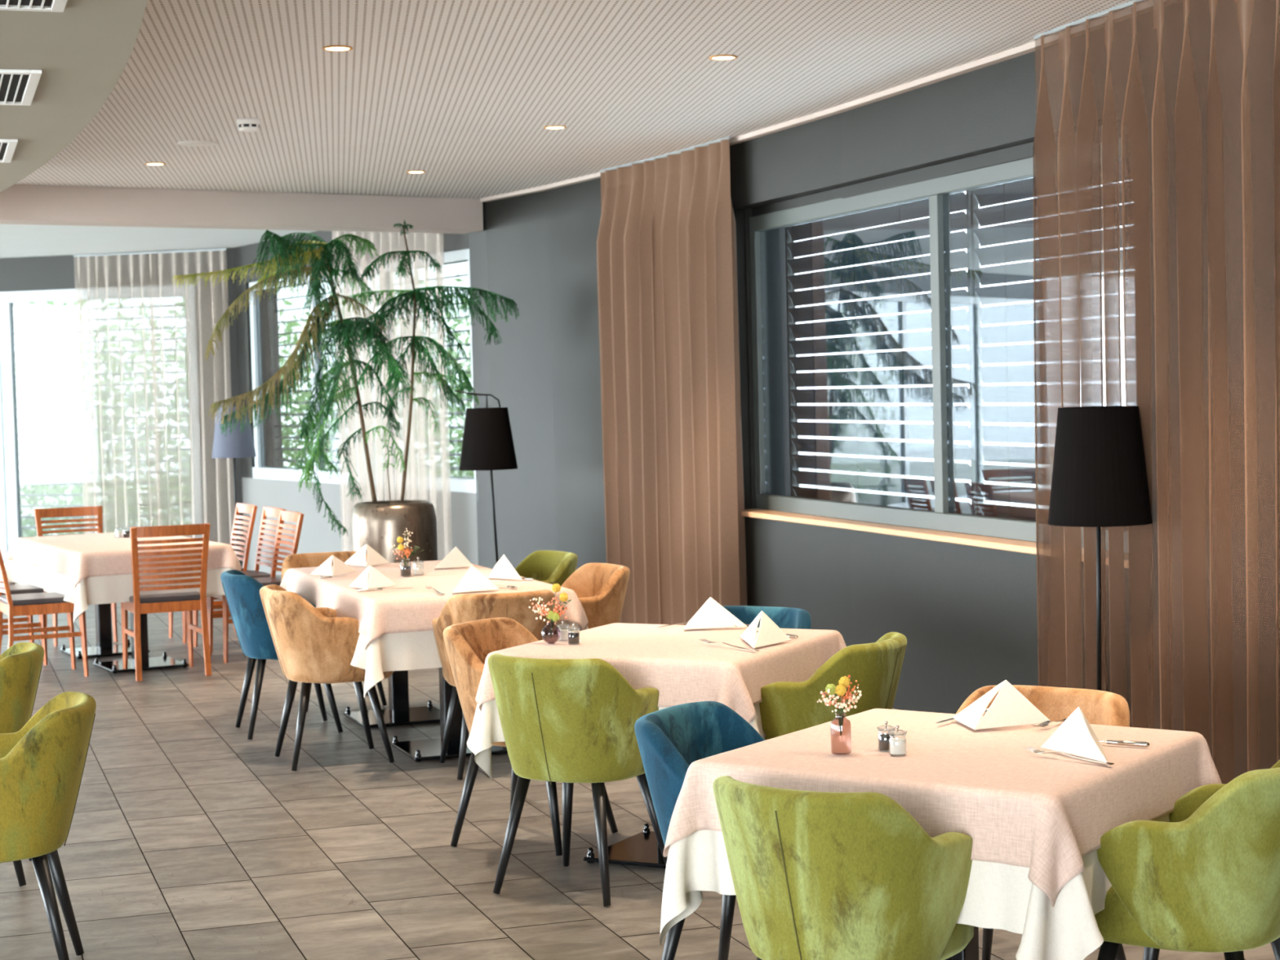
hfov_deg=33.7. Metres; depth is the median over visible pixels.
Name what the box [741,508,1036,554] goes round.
trim
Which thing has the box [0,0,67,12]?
ceiling vent
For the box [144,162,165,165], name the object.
recessed light
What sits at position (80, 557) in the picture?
tablecloth
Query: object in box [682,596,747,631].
napkin
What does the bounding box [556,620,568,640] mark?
cruet
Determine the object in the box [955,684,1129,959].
armchair
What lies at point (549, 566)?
armchair
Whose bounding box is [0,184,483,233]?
ceiling beam
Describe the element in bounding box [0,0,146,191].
ceiling
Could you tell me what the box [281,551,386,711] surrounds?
armchair
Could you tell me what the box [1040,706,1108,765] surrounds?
napkin
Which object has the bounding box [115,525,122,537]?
cruet
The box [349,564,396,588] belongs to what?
napkin
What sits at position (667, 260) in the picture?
curtain
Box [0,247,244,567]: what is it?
wall
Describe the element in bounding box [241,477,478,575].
wall
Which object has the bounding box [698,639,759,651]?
fork
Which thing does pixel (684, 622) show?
knife
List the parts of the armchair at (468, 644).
leg, leg, leg, leg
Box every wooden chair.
[0,548,88,676]
[0,583,48,665]
[34,506,117,646]
[120,523,212,680]
[168,502,257,643]
[192,506,285,653]
[206,510,303,662]
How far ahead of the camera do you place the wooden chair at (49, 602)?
12.30 m
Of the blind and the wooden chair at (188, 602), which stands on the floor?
the wooden chair at (188, 602)
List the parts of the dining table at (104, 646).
plate, plate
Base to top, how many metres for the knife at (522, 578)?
0.013 m
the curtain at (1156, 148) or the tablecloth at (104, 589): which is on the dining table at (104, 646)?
the tablecloth at (104, 589)
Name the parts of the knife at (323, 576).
handle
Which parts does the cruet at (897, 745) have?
glass lid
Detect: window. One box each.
[0,284,202,547]
[0,332,8,564]
[248,248,475,479]
[749,157,1035,542]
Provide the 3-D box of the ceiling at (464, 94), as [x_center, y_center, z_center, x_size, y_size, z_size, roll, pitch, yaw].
[-6.573,-1.759,10.702,14.510,0.120,30.592,-2,3,-19]
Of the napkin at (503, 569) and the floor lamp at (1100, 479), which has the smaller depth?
the floor lamp at (1100, 479)
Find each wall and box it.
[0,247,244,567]
[234,231,469,284]
[235,282,254,478]
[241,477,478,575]
[468,177,751,570]
[729,51,1036,208]
[744,516,1038,714]
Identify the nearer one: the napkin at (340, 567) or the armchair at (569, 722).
the armchair at (569, 722)
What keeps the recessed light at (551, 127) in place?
in the ceiling at (464, 94)
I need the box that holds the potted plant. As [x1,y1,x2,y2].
[171,219,519,563]
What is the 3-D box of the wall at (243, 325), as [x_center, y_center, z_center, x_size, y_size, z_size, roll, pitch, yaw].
[-3.543,-0.927,19.677,0.300,1.800,0.280,-3,3,-31]
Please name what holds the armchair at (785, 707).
on the floor
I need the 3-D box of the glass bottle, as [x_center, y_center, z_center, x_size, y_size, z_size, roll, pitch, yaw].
[0.469,0.591,4.939,0.048,0.095,0.048,-2,3,-19]
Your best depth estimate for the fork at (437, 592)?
9.15 m
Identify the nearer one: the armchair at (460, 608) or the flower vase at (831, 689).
the flower vase at (831, 689)
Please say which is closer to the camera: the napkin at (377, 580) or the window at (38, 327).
the napkin at (377, 580)
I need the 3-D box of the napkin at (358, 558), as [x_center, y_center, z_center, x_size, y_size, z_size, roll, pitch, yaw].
[-1.358,0.381,10.722,0.201,0.119,0.261,-3,3,-34]
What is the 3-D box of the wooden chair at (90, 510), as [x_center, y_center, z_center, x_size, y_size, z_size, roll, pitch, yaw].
[-3.789,0.637,14.225,0.454,0.889,0.535,-3,3,-24]
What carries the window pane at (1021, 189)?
attached to the window at (944, 517)
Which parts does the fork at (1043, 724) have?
handle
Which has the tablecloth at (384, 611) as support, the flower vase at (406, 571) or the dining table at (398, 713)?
the flower vase at (406, 571)
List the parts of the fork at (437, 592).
handle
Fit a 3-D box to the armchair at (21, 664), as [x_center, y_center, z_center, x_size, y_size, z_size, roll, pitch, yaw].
[-2.301,0.965,7.176,0.563,0.774,0.524,-2,3,-12]
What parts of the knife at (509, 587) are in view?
handle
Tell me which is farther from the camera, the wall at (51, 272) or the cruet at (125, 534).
the wall at (51, 272)
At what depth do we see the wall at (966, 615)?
10.12 m
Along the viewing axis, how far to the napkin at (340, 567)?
10.15 m
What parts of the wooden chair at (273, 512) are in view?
leg, leg, seat, post, rail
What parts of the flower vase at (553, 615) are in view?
glass globe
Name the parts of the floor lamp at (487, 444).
hanger arm, lamp shade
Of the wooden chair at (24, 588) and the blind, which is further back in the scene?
the wooden chair at (24, 588)
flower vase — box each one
[391,528,423,576]
[528,583,571,643]
[817,675,862,755]
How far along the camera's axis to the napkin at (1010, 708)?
5.26 m
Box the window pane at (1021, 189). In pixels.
[970,177,1035,520]
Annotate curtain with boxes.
[73,248,235,551]
[332,231,452,560]
[596,136,746,625]
[1032,0,1279,783]
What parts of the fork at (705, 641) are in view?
handle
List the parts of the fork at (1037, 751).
handle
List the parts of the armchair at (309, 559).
leg, leg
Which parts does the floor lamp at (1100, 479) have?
lamp shade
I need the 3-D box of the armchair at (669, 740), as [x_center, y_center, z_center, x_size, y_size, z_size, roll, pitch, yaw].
[0.289,0.981,5.365,0.563,0.774,0.524,0,3,28]
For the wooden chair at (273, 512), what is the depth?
13.74 m
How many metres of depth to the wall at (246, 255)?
18.94 m
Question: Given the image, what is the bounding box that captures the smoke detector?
[236,117,260,132]
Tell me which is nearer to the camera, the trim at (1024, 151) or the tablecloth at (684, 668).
the tablecloth at (684, 668)
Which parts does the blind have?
guide rail, lift cord, lift cord, lift cord, guide rail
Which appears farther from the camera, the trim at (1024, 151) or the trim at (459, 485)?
the trim at (459, 485)
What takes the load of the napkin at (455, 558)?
on the tablecloth at (384, 611)
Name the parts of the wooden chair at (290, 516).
leg, seat frame, leg, seat, post, rail, post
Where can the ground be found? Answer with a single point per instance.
(1018, 504)
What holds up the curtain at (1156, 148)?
hanging from the ceiling at (464, 94)
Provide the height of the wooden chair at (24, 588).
0.889 m
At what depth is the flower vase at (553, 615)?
7.21 m
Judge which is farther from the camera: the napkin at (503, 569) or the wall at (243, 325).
the wall at (243, 325)
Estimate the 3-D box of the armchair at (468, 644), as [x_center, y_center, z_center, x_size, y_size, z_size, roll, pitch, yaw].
[-0.397,0.901,7.555,0.563,0.774,0.524,0,3,27]
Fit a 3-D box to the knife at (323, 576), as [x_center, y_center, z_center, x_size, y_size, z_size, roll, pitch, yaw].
[-1.451,0.458,10.005,0.126,0.013,0.014,-2,3,-16]
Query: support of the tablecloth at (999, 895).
on the dining table at (971, 952)
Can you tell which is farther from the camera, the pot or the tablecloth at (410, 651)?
the pot
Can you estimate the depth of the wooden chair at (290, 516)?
13.16 m
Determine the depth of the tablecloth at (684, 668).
6.95 m
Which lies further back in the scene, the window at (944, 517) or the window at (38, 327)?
the window at (38, 327)
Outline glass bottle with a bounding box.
[830,712,851,755]
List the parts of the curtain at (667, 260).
rail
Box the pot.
[351,499,437,563]
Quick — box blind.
[784,190,976,515]
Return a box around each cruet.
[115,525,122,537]
[122,525,130,537]
[412,556,424,574]
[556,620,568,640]
[567,622,580,644]
[876,720,895,750]
[888,724,906,755]
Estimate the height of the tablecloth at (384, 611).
0.206 m
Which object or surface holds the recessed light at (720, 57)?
in the ceiling at (464, 94)
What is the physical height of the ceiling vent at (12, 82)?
0.012 m
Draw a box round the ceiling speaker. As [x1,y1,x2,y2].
[177,140,217,146]
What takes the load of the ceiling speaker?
attached to the ceiling at (464, 94)
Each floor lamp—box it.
[211,406,256,555]
[453,390,517,563]
[1048,405,1152,690]
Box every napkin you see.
[310,555,356,577]
[344,543,389,566]
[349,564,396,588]
[434,546,473,568]
[451,564,499,594]
[488,555,522,579]
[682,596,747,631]
[740,610,791,649]
[951,680,1052,732]
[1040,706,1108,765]
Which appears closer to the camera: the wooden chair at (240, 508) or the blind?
the blind
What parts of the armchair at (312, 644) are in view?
leg, leg, seat, leg, leg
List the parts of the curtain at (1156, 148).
rail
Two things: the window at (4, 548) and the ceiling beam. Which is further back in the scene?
the window at (4, 548)
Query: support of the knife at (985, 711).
on the tablecloth at (1042, 813)
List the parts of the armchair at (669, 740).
leg, leg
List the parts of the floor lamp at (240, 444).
lamp shade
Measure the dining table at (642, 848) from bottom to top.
0.720 m
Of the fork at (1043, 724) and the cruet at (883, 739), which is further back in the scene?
the fork at (1043, 724)
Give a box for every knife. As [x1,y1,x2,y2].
[320,575,346,578]
[356,587,411,591]
[498,585,517,589]
[520,577,533,580]
[657,622,688,627]
[756,631,798,638]
[935,708,988,723]
[1098,740,1149,747]
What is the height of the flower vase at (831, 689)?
0.181 m
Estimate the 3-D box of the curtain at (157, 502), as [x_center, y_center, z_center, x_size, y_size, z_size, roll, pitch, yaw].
[-4.550,-0.651,19.829,1.580,2.965,0.125,-1,3,16]
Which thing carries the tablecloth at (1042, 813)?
on the tablecloth at (999, 895)
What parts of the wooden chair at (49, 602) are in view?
post, post, seat, seat frame, leg, leg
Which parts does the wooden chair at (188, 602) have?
leg, post, seat frame, seat, rail, leg, post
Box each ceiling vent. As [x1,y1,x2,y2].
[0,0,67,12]
[0,69,41,105]
[0,138,17,162]
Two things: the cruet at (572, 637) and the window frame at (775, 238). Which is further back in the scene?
the window frame at (775, 238)
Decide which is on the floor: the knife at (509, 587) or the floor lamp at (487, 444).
the floor lamp at (487, 444)
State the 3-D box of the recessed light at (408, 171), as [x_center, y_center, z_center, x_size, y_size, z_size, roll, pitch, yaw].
[-1.407,-1.936,13.292,0.124,0.007,0.124,-2,3,-19]
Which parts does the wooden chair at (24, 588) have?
seat, leg, leg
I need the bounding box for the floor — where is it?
[0,569,1275,959]
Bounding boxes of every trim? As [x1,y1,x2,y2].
[252,466,477,493]
[480,6,1133,201]
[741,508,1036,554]
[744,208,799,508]
[751,142,1033,217]
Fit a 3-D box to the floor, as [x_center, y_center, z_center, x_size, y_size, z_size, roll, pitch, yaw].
[-5.688,1.359,10.150,14.400,0.104,28.771,-2,3,-19]
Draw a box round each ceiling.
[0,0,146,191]
[0,0,1133,257]
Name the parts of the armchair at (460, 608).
leg, leg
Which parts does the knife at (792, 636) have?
handle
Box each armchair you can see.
[0,642,44,886]
[0,691,96,959]
[220,569,342,739]
[259,584,394,771]
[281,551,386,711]
[431,589,557,779]
[443,617,617,856]
[488,653,667,906]
[515,550,577,586]
[560,562,630,628]
[634,701,764,959]
[712,775,974,959]
[722,605,811,629]
[759,631,906,740]
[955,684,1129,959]
[1094,760,1279,959]
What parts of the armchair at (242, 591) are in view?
leg, leg, leg, leg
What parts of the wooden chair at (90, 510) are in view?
post, leg, rail, post, leg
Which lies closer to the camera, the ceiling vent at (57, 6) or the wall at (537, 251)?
the ceiling vent at (57, 6)
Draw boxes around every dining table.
[59,603,188,673]
[343,667,507,761]
[582,823,666,868]
[951,926,978,959]
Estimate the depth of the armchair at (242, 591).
9.95 m
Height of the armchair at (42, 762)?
0.774 m
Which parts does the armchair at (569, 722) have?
leg, leg, leg, seat, leg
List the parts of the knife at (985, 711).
blade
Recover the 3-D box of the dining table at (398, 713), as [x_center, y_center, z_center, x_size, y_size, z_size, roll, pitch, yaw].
[-1.025,0.839,9.960,0.845,0.720,1.875,-2,3,-20]
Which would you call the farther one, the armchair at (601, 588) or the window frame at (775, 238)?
the window frame at (775, 238)
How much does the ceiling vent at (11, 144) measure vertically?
0.012 m
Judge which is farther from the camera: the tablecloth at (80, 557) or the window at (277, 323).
the window at (277, 323)
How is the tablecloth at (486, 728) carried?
on the dining table at (642, 848)
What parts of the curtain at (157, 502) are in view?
rail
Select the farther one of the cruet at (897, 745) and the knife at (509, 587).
the knife at (509, 587)
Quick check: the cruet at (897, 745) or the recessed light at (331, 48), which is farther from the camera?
the recessed light at (331, 48)
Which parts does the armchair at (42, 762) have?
leg, leg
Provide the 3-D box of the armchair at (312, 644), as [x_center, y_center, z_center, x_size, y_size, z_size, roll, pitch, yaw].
[-1.373,0.849,9.304,0.563,0.774,0.524,-2,3,-20]
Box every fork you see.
[425,586,444,595]
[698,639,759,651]
[1024,746,1114,764]
[1030,718,1066,727]
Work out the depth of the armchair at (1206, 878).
4.49 m
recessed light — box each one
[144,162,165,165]
[322,45,352,51]
[406,170,426,173]
[543,125,566,129]
[708,54,737,60]
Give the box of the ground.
[799,453,1035,507]
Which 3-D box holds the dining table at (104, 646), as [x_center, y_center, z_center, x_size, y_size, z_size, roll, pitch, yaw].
[-3.225,0.755,13.111,0.845,0.720,1.665,-3,3,-29]
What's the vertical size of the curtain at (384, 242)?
2.965 m
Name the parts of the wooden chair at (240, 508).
leg, leg, post, rail, post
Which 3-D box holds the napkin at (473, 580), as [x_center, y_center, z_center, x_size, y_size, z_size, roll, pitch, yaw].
[-0.768,0.430,9.271,0.234,0.119,0.389,-2,3,-19]
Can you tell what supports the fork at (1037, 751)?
on the tablecloth at (1042, 813)
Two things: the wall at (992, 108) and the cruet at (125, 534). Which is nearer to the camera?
the wall at (992, 108)
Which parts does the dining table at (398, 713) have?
plate, plate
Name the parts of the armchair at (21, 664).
leg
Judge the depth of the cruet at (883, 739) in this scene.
4.96 m
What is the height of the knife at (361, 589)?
0.013 m
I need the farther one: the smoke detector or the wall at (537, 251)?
the wall at (537, 251)
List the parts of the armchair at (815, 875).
seat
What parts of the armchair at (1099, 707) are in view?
leg, leg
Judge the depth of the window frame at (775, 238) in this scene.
12.25 m
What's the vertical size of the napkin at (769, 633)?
0.119 m
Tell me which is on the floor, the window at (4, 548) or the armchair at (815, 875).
the armchair at (815, 875)
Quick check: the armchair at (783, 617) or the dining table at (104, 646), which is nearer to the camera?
the armchair at (783, 617)
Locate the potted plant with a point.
(375, 523)
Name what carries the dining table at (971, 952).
on the floor
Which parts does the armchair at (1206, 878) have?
leg, seat, leg, leg, leg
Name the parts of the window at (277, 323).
pane, pane, pane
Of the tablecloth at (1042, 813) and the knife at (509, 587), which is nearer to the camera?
the tablecloth at (1042, 813)
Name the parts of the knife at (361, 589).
handle, blade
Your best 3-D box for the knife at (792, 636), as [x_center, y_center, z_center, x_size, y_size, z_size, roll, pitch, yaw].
[0.466,0.530,7.273,0.014,0.013,0.232,-3,3,-36]
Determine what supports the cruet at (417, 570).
on the tablecloth at (384, 611)
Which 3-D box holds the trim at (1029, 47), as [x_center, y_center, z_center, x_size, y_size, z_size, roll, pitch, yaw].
[0.988,-1.855,10.257,0.451,0.025,10.910,-2,3,-21]
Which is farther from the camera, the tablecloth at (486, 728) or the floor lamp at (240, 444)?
the floor lamp at (240, 444)
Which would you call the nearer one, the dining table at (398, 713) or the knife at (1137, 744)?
the knife at (1137, 744)
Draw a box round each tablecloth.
[0,560,240,622]
[4,531,241,588]
[280,560,588,649]
[350,622,588,697]
[466,700,765,782]
[475,622,846,723]
[659,813,1169,959]
[662,708,1222,907]

